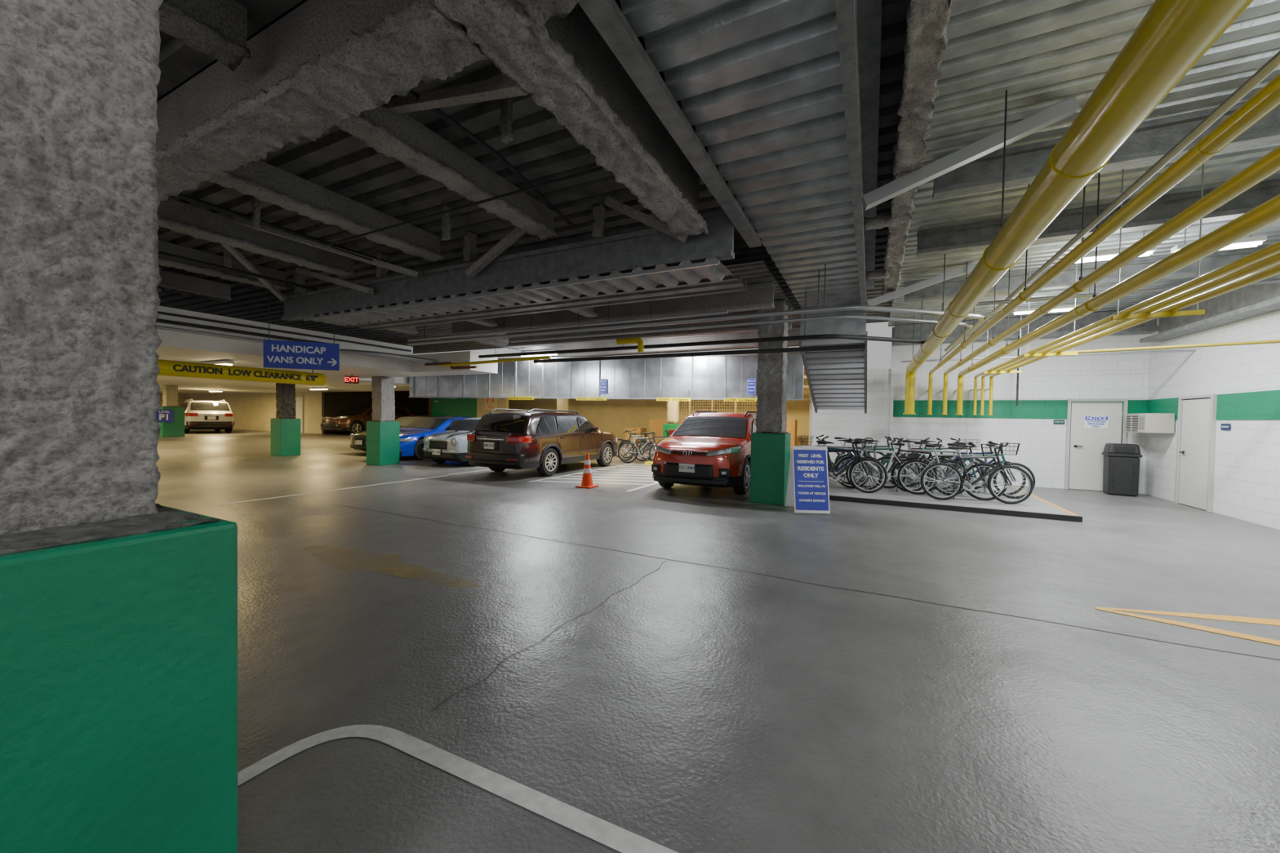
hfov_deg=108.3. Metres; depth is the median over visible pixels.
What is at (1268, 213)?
pipe
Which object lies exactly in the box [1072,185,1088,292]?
hanger
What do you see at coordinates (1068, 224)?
steel beam
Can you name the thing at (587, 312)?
steel beam
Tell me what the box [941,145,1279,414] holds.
pipe
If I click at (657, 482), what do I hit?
parking line
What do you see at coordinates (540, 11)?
steel beam
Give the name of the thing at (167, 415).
sign
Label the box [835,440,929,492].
bicycle
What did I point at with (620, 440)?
bicycle
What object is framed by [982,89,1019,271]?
hanger
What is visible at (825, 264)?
rod
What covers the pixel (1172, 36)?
pipe
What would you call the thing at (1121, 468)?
trash can
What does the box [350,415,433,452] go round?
car
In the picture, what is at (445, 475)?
painted line
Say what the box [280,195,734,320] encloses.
ceiling beam
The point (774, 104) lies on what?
soffit
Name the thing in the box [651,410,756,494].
car
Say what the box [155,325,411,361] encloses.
conduit
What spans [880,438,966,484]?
bicycle
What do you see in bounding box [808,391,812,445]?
wall
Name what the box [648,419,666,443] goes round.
storage box
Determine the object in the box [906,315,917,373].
hanger
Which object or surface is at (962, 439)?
basket
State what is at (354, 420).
car
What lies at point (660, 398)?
bar
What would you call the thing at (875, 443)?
basket
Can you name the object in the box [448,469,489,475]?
painted line
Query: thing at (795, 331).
steel beam
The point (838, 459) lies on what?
bicycle
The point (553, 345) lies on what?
fluorescent light
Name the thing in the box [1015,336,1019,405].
conduit
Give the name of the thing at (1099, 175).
hanger
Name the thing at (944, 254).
hanger
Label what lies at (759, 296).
steel beam
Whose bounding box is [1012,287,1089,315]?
fluorescent light
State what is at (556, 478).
painted line
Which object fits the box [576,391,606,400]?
bar
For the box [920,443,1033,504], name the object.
bicycle
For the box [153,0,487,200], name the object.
steel beam
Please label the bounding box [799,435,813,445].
basket
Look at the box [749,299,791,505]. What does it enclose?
column
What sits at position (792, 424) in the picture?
storage box
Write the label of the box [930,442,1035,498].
bicycle
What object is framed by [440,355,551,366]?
pipe
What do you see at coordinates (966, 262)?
hanger
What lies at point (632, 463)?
painted line
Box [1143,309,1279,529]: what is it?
wall
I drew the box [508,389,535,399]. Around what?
bar
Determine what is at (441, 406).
wall
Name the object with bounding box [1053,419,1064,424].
room sign
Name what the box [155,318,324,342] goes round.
conduit
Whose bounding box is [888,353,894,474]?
trim
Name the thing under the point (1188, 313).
hanger
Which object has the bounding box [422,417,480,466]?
car
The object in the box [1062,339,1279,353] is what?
pipe
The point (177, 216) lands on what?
steel beam
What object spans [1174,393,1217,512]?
door
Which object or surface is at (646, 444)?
bicycle
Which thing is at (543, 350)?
fluorescent light
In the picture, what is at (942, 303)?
hanger
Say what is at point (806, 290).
rod
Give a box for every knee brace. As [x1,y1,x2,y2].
[220,243,286,301]
[385,76,528,114]
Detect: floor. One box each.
[155,429,1279,852]
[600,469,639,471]
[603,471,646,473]
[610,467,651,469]
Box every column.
[0,0,237,852]
[157,385,184,436]
[270,382,300,456]
[366,376,399,466]
[556,398,568,413]
[662,400,680,439]
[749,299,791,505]
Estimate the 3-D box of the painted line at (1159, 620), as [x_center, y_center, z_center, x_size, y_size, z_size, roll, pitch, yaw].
[4.465,1.506,3.207,1.880,0.002,0.127,2,1,40]
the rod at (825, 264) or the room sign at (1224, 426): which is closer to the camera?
the rod at (825, 264)
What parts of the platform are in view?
platform edge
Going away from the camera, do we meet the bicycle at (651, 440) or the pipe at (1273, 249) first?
the pipe at (1273, 249)
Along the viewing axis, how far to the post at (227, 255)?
7.17 m
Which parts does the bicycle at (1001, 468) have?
chain, frame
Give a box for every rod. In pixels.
[804,289,806,335]
[817,268,819,316]
[823,263,826,306]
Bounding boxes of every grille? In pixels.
[354,435,366,441]
[428,440,447,449]
[670,448,707,455]
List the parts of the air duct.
edge rail, edge rail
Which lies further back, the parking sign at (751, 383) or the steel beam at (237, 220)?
the parking sign at (751, 383)
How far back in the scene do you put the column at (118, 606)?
0.94 m
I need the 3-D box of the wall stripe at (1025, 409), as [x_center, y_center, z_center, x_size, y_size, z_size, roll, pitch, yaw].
[8.862,-0.419,11.211,4.935,0.440,0.014,2,1,26]
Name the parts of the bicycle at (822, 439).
frame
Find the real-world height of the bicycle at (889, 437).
1.047 m
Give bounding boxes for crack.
[431,560,666,711]
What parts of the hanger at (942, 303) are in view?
rod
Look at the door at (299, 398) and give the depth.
25.50 m
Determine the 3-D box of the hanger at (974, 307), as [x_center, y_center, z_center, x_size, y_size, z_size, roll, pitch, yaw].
[7.064,-1.887,9.809,0.138,1.429,0.026,2,1,26]
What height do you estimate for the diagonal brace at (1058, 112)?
0.653 m
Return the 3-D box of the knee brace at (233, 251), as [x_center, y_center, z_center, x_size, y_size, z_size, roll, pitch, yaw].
[-6.339,-2.606,7.491,0.080,0.563,2.455,1,1,-16]
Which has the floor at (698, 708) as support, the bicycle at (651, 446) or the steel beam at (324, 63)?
the bicycle at (651, 446)
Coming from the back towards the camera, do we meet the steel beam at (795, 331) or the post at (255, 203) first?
the steel beam at (795, 331)
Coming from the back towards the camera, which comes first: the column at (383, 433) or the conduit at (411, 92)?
the column at (383, 433)
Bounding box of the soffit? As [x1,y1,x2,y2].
[577,0,881,413]
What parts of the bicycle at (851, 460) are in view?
frame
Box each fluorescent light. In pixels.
[199,360,234,365]
[208,390,222,391]
[308,387,328,390]
[520,345,558,356]
[520,350,551,352]
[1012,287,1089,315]
[1075,230,1156,263]
[1170,227,1266,253]
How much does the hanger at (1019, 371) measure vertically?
1.500 m
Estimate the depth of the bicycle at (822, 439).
9.80 m
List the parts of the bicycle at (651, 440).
frame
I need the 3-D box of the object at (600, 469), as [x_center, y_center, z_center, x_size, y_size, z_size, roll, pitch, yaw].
[0.144,1.241,12.907,2.435,0.001,0.994,2,1,26]
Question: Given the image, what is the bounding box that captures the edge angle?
[303,259,719,320]
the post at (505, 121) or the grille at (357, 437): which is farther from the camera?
the grille at (357, 437)
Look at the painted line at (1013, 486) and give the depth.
8.13 m
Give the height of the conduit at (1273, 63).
0.044 m
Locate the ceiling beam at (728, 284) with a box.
[347,275,748,330]
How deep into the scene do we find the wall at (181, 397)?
31.26 m
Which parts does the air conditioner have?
control panel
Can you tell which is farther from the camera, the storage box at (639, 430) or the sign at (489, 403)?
the sign at (489, 403)
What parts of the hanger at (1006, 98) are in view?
rod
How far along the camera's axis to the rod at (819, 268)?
6.49 m
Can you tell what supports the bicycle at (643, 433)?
on the floor at (698, 708)
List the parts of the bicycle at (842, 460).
frame, chain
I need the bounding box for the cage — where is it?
[679,400,786,422]
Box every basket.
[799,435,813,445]
[860,440,878,451]
[906,439,923,449]
[961,439,980,449]
[980,444,1000,456]
[1000,442,1020,455]
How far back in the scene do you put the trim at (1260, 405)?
7.53 m
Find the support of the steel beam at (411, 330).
attached to the ceiling at (753, 272)
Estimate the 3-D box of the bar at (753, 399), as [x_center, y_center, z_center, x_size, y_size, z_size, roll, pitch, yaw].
[2.934,-0.900,13.493,0.950,0.354,0.269,1,1,14]
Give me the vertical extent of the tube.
0.585 m
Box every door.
[295,395,303,432]
[1064,399,1128,490]
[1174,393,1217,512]
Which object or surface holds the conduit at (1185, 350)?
attached to the wall at (1246, 478)
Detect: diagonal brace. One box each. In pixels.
[861,95,1079,210]
[865,262,975,305]
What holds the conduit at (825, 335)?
hanging from the rod
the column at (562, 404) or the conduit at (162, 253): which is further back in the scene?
the column at (562, 404)
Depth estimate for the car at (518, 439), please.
11.24 m
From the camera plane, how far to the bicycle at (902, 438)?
9.55 m
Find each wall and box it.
[159,393,187,406]
[187,391,321,434]
[321,391,428,434]
[428,377,809,447]
[431,397,508,417]
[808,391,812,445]
[811,327,1150,493]
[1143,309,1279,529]
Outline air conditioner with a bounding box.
[1124,413,1174,433]
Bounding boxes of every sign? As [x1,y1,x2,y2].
[155,409,173,422]
[263,289,339,370]
[344,374,359,383]
[484,398,497,409]
[599,378,607,393]
[746,378,755,394]
[784,445,830,514]
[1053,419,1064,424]
[1084,415,1108,428]
[1220,423,1230,430]
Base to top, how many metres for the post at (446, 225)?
0.444 m
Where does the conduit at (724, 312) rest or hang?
hanging from the rod
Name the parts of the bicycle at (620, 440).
frame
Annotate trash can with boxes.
[1102,443,1142,496]
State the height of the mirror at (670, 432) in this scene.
0.145 m
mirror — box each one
[591,426,598,431]
[668,429,675,435]
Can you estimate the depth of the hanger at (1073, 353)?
6.95 m
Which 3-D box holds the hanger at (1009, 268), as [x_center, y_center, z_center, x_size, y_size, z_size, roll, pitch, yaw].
[5.814,-1.857,7.303,0.138,1.429,0.026,2,1,26]
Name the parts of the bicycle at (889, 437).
frame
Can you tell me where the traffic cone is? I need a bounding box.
[575,453,598,488]
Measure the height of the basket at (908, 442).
0.228 m
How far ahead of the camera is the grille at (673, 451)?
8.76 m
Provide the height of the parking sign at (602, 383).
0.460 m
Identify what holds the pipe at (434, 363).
attached to the conduit at (341, 351)
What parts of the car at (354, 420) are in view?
arch trim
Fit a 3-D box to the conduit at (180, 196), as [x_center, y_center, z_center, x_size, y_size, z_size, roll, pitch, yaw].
[-4.683,-2.602,6.162,0.060,0.060,3.100,2,1,26]
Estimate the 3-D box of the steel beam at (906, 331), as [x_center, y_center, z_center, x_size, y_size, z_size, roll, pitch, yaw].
[8.817,-2.325,10.969,4.880,0.500,0.350,2,1,26]
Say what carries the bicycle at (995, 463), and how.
on the platform
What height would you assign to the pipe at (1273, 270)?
0.956 m
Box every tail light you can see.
[184,413,197,416]
[224,413,234,416]
[466,433,475,441]
[506,435,531,443]
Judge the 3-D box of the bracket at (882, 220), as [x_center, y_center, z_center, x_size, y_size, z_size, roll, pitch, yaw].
[2.603,-2.217,5.015,0.312,0.115,0.141,2,1,26]
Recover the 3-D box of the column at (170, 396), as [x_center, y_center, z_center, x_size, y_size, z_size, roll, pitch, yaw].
[-20.452,-0.685,20.143,0.700,2.226,0.700,2,1,26]
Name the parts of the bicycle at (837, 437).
frame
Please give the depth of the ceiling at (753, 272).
9.20 m
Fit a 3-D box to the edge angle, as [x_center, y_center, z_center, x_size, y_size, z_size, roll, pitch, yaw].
[-2.640,-1.859,6.710,7.800,0.040,0.030,2,1,26]
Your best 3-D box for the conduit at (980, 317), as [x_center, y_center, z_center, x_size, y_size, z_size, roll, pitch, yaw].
[0.389,-1.653,7.934,11.187,0.070,3.177,1,1,6]
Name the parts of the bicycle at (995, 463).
frame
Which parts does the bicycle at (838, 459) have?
frame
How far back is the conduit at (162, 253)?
7.40 m
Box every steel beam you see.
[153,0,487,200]
[155,267,161,293]
[156,197,355,278]
[156,270,231,302]
[157,0,250,71]
[157,240,287,290]
[207,160,444,262]
[336,104,558,240]
[386,326,417,334]
[431,0,708,235]
[448,282,775,335]
[466,307,497,326]
[506,307,791,347]
[515,0,582,27]
[554,327,799,357]
[564,293,596,317]
[881,0,952,302]
[893,310,1158,345]
[904,247,1275,302]
[916,179,1279,257]
[932,101,1279,200]
[1139,273,1279,342]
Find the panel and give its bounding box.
[309,256,735,326]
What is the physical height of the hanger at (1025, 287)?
1.351 m
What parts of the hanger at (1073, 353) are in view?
rod, rod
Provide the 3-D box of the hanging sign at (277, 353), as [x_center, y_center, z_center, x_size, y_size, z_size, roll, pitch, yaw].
[-6.175,-1.827,8.459,1.170,1.550,0.024,1,1,-19]
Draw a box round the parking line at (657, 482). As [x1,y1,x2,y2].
[626,481,658,491]
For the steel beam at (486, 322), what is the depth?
9.29 m
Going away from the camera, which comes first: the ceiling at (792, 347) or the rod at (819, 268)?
the rod at (819, 268)
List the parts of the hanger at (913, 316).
rod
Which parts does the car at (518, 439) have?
licence plate, tailgate trim, roof rail, arch trim, roof rail, arch trim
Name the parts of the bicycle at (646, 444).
frame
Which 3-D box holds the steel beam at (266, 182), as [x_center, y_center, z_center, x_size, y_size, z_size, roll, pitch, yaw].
[-3.697,-2.645,5.673,0.300,0.362,2.910,2,1,26]
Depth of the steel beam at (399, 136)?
4.48 m
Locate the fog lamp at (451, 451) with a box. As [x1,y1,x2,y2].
[449,449,457,453]
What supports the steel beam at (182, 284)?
attached to the ceiling at (543, 150)
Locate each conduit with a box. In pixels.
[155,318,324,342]
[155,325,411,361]
[157,311,411,351]
[158,250,317,290]
[170,193,396,265]
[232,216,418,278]
[328,166,604,261]
[339,348,436,363]
[407,305,984,346]
[407,310,728,341]
[408,88,575,228]
[478,333,925,358]
[510,315,972,351]
[901,349,1195,362]
[939,50,1279,359]
[976,278,1279,305]
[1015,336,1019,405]
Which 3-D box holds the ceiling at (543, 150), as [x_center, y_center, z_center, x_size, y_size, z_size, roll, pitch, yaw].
[-5.372,-2.929,7.675,27.400,0.070,19.000,2,1,26]
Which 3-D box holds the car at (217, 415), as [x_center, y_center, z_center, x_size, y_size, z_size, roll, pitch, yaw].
[-23.168,-0.566,24.511,4.650,1.724,2.180,2,1,38]
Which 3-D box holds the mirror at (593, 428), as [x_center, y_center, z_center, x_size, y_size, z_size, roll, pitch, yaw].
[-1.304,0.078,13.096,0.255,0.145,0.120,2,1,26]
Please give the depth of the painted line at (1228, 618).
3.64 m
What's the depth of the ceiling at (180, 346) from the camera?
10.80 m
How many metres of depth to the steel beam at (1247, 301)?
7.78 m
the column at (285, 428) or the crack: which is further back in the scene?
the column at (285, 428)
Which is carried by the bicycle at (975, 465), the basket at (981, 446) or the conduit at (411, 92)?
the basket at (981, 446)
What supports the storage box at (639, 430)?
on the floor at (698, 708)
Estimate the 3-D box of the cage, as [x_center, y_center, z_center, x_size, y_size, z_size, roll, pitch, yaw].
[3.311,0.026,18.354,4.810,2.320,0.040,2,1,26]
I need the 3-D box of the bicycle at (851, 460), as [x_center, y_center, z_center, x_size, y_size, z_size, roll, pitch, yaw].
[4.071,0.758,9.622,1.695,1.076,0.590,1,1,19]
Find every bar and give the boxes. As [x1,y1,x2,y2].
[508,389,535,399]
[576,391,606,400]
[656,389,691,400]
[724,390,757,401]
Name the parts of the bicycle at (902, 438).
frame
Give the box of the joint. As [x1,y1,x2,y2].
[337,504,1279,659]
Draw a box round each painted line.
[214,475,448,506]
[237,724,677,852]
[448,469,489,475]
[530,462,635,482]
[536,480,648,484]
[555,478,653,481]
[569,475,653,479]
[577,473,648,475]
[1013,485,1075,515]
[1094,606,1279,626]
[1095,607,1279,645]
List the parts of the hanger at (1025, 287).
rod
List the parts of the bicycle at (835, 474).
frame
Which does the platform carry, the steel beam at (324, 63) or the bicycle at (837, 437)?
the bicycle at (837, 437)
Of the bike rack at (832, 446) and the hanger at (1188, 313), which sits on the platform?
the bike rack at (832, 446)
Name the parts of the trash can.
flap door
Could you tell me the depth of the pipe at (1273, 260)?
4.02 m
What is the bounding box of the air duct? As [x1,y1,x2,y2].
[408,353,804,400]
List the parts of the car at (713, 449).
licence plate, roof rail, arch trim, roof rail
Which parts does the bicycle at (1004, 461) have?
frame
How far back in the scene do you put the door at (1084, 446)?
10.52 m
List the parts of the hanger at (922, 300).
rod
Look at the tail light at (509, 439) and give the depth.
10.58 m
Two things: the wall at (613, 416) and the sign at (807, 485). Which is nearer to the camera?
the sign at (807, 485)
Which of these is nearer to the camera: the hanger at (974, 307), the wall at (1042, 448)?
the hanger at (974, 307)
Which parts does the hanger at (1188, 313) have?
rod, rod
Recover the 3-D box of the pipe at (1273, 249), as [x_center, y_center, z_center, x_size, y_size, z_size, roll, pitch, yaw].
[4.658,-0.667,4.374,0.078,0.952,16.000,2,1,26]
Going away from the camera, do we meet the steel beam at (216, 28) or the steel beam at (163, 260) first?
the steel beam at (216, 28)
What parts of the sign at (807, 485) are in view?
panel, blue panel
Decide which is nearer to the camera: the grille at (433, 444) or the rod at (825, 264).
the rod at (825, 264)
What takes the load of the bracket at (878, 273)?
attached to the steel beam at (926, 40)
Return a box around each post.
[222,248,231,267]
[250,195,261,231]
[440,203,451,240]
[498,97,513,144]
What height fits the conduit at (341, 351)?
0.140 m
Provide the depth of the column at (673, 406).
18.39 m
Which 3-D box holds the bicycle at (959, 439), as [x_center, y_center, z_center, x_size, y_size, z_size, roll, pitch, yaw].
[6.997,0.789,10.794,1.747,1.047,0.613,1,0,18]
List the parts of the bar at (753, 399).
panel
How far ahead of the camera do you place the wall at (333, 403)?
26.14 m
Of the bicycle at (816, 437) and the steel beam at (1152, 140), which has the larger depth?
the bicycle at (816, 437)
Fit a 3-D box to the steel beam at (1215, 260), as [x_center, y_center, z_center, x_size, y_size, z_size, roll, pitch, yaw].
[7.009,-2.404,7.427,4.800,0.300,0.160,2,1,26]
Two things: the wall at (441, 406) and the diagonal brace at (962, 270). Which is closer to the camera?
the diagonal brace at (962, 270)
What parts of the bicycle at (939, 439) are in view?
frame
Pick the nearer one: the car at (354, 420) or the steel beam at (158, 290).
the steel beam at (158, 290)
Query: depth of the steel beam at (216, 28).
2.90 m
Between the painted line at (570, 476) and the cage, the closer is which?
the painted line at (570, 476)
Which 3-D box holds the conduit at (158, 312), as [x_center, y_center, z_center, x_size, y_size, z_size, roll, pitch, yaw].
[-8.229,-1.853,6.822,0.039,0.040,10.900,2,1,26]
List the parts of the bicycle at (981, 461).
frame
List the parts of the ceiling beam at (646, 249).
post, post, post, post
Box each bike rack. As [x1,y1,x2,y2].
[813,444,875,484]
[904,448,989,493]
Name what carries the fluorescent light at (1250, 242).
hanging from the ceiling at (1045, 54)
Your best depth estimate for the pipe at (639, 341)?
8.70 m
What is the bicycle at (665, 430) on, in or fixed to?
on the floor at (698, 708)
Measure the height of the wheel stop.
0.110 m
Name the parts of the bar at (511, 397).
panel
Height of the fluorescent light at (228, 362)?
0.116 m
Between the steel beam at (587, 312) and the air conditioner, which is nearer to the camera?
the steel beam at (587, 312)
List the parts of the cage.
post, post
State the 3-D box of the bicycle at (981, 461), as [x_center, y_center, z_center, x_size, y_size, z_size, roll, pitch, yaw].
[6.617,0.796,10.121,1.728,1.047,0.613,2,3,36]
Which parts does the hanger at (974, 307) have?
rod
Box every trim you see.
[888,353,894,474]
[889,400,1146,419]
[1146,390,1279,420]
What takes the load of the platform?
on the floor at (698, 708)
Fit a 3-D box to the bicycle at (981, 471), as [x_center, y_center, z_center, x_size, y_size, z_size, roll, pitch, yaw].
[6.330,0.822,9.856,1.701,1.010,0.482,1,1,8]
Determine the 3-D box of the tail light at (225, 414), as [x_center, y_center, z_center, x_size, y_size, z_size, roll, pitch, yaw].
[-21.027,-0.594,23.778,0.177,0.160,0.563,1,1,-3]
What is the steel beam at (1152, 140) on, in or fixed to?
attached to the ceiling at (1045, 54)
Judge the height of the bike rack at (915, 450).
0.824 m
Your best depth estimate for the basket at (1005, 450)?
8.96 m
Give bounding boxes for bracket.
[863,213,897,231]
[866,269,888,279]
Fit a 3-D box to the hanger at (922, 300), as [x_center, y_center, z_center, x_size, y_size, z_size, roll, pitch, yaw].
[5.621,-1.935,9.243,0.234,1.357,0.026,2,1,26]
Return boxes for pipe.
[424,361,476,368]
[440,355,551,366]
[533,344,865,363]
[616,337,644,352]
[902,0,1253,414]
[926,73,1279,414]
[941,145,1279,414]
[955,194,1279,414]
[969,241,1279,415]
[977,252,1279,415]
[984,262,1279,415]
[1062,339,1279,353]
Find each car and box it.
[179,399,234,433]
[320,405,414,434]
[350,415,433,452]
[399,416,472,460]
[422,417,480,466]
[465,408,617,475]
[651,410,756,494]
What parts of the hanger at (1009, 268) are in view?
rod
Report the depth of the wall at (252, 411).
27.46 m
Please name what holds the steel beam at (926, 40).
attached to the ceiling at (543, 150)
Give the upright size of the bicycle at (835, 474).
1.074 m
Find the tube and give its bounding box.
[157,359,326,386]
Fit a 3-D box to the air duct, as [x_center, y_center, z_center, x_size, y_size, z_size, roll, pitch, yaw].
[-1.623,-1.563,15.227,13.200,1.340,0.965,1,1,14]
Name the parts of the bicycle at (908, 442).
frame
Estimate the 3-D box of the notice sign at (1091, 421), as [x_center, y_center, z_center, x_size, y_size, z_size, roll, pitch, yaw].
[10.313,-0.100,10.456,0.400,0.280,0.010,2,1,26]
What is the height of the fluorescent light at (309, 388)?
0.116 m
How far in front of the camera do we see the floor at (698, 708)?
2.83 m
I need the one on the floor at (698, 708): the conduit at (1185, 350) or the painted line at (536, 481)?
the painted line at (536, 481)
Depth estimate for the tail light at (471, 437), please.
11.15 m
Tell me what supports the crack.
on the floor at (698, 708)
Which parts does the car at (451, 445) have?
licence plate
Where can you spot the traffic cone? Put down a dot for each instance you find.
(587, 480)
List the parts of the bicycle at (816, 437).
frame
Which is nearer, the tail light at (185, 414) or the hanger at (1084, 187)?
the hanger at (1084, 187)
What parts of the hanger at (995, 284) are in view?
rod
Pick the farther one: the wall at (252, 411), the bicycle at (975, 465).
the wall at (252, 411)
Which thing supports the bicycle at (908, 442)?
on the platform
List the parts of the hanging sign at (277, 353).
hanger chain, panel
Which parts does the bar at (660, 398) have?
panel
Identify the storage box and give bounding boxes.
[624,427,646,448]
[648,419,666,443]
[786,419,797,454]
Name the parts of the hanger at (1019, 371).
rod, rod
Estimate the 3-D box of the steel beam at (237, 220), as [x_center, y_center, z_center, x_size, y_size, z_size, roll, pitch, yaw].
[-4.438,-2.558,6.655,2.278,0.570,0.090,1,1,-18]
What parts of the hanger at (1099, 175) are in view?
rod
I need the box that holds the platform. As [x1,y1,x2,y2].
[828,473,1082,522]
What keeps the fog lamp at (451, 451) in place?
attached to the car at (451, 445)
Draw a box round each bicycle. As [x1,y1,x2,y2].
[616,431,654,457]
[617,431,657,462]
[618,429,653,460]
[618,432,654,461]
[633,431,668,461]
[636,430,669,458]
[799,434,872,482]
[816,437,882,489]
[817,439,887,493]
[821,435,883,488]
[828,436,888,477]
[833,437,919,486]
[834,435,913,478]
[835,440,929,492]
[844,437,923,484]
[870,437,966,493]
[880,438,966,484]
[890,441,983,488]
[896,441,1007,500]
[897,437,991,488]
[902,438,983,480]
[919,440,1026,495]
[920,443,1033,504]
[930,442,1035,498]
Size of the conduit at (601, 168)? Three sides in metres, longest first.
4.921 x 1.234 x 0.028 m
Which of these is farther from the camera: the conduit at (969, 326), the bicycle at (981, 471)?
the bicycle at (981, 471)
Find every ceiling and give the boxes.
[155,306,497,394]
[156,0,911,354]
[415,259,800,357]
[694,346,805,373]
[888,0,1279,326]
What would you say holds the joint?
on the floor at (698, 708)
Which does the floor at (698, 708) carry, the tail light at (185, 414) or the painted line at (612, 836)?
the painted line at (612, 836)
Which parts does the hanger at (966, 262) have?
rod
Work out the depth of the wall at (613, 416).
23.63 m
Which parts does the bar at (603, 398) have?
panel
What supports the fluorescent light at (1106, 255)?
hanging from the ceiling at (1045, 54)
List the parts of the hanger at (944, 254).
rod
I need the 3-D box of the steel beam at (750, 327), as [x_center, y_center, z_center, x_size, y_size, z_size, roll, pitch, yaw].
[-0.245,-2.143,10.379,7.000,0.360,0.200,2,1,26]
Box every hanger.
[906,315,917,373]
[913,300,926,364]
[933,253,951,337]
[937,302,942,366]
[960,262,968,348]
[968,306,974,371]
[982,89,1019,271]
[983,304,1022,373]
[988,284,996,346]
[1001,268,1010,354]
[1018,184,1031,301]
[1023,257,1077,356]
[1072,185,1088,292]
[1084,173,1102,311]
[1111,163,1204,319]
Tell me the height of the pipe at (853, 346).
0.090 m
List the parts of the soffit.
riser panel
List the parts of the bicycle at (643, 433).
frame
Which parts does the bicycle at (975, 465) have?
frame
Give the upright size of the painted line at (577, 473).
0.001 m
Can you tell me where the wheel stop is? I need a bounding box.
[644,461,653,465]
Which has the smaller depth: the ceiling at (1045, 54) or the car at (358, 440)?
the ceiling at (1045, 54)
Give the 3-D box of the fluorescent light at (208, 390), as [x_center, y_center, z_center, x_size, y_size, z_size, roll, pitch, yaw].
[-21.690,-1.825,23.653,1.200,0.116,0.140,2,1,26]
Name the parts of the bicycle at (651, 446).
frame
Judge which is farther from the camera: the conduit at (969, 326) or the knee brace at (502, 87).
the conduit at (969, 326)
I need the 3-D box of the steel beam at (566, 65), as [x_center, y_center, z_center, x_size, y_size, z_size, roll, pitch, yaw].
[-1.384,-2.360,1.137,0.396,0.674,8.851,2,1,26]
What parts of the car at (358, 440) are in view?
licence plate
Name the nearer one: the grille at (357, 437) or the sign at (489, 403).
the grille at (357, 437)
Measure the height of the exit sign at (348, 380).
0.300 m
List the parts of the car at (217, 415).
licence plate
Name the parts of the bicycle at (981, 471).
frame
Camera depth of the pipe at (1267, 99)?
2.31 m
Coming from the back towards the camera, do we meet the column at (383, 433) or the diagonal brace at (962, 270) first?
the column at (383, 433)
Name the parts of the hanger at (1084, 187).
rod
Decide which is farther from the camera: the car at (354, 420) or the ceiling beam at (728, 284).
the car at (354, 420)
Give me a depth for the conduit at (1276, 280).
5.16 m
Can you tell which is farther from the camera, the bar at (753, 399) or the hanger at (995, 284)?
the bar at (753, 399)
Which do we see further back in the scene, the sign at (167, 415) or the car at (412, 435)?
the sign at (167, 415)

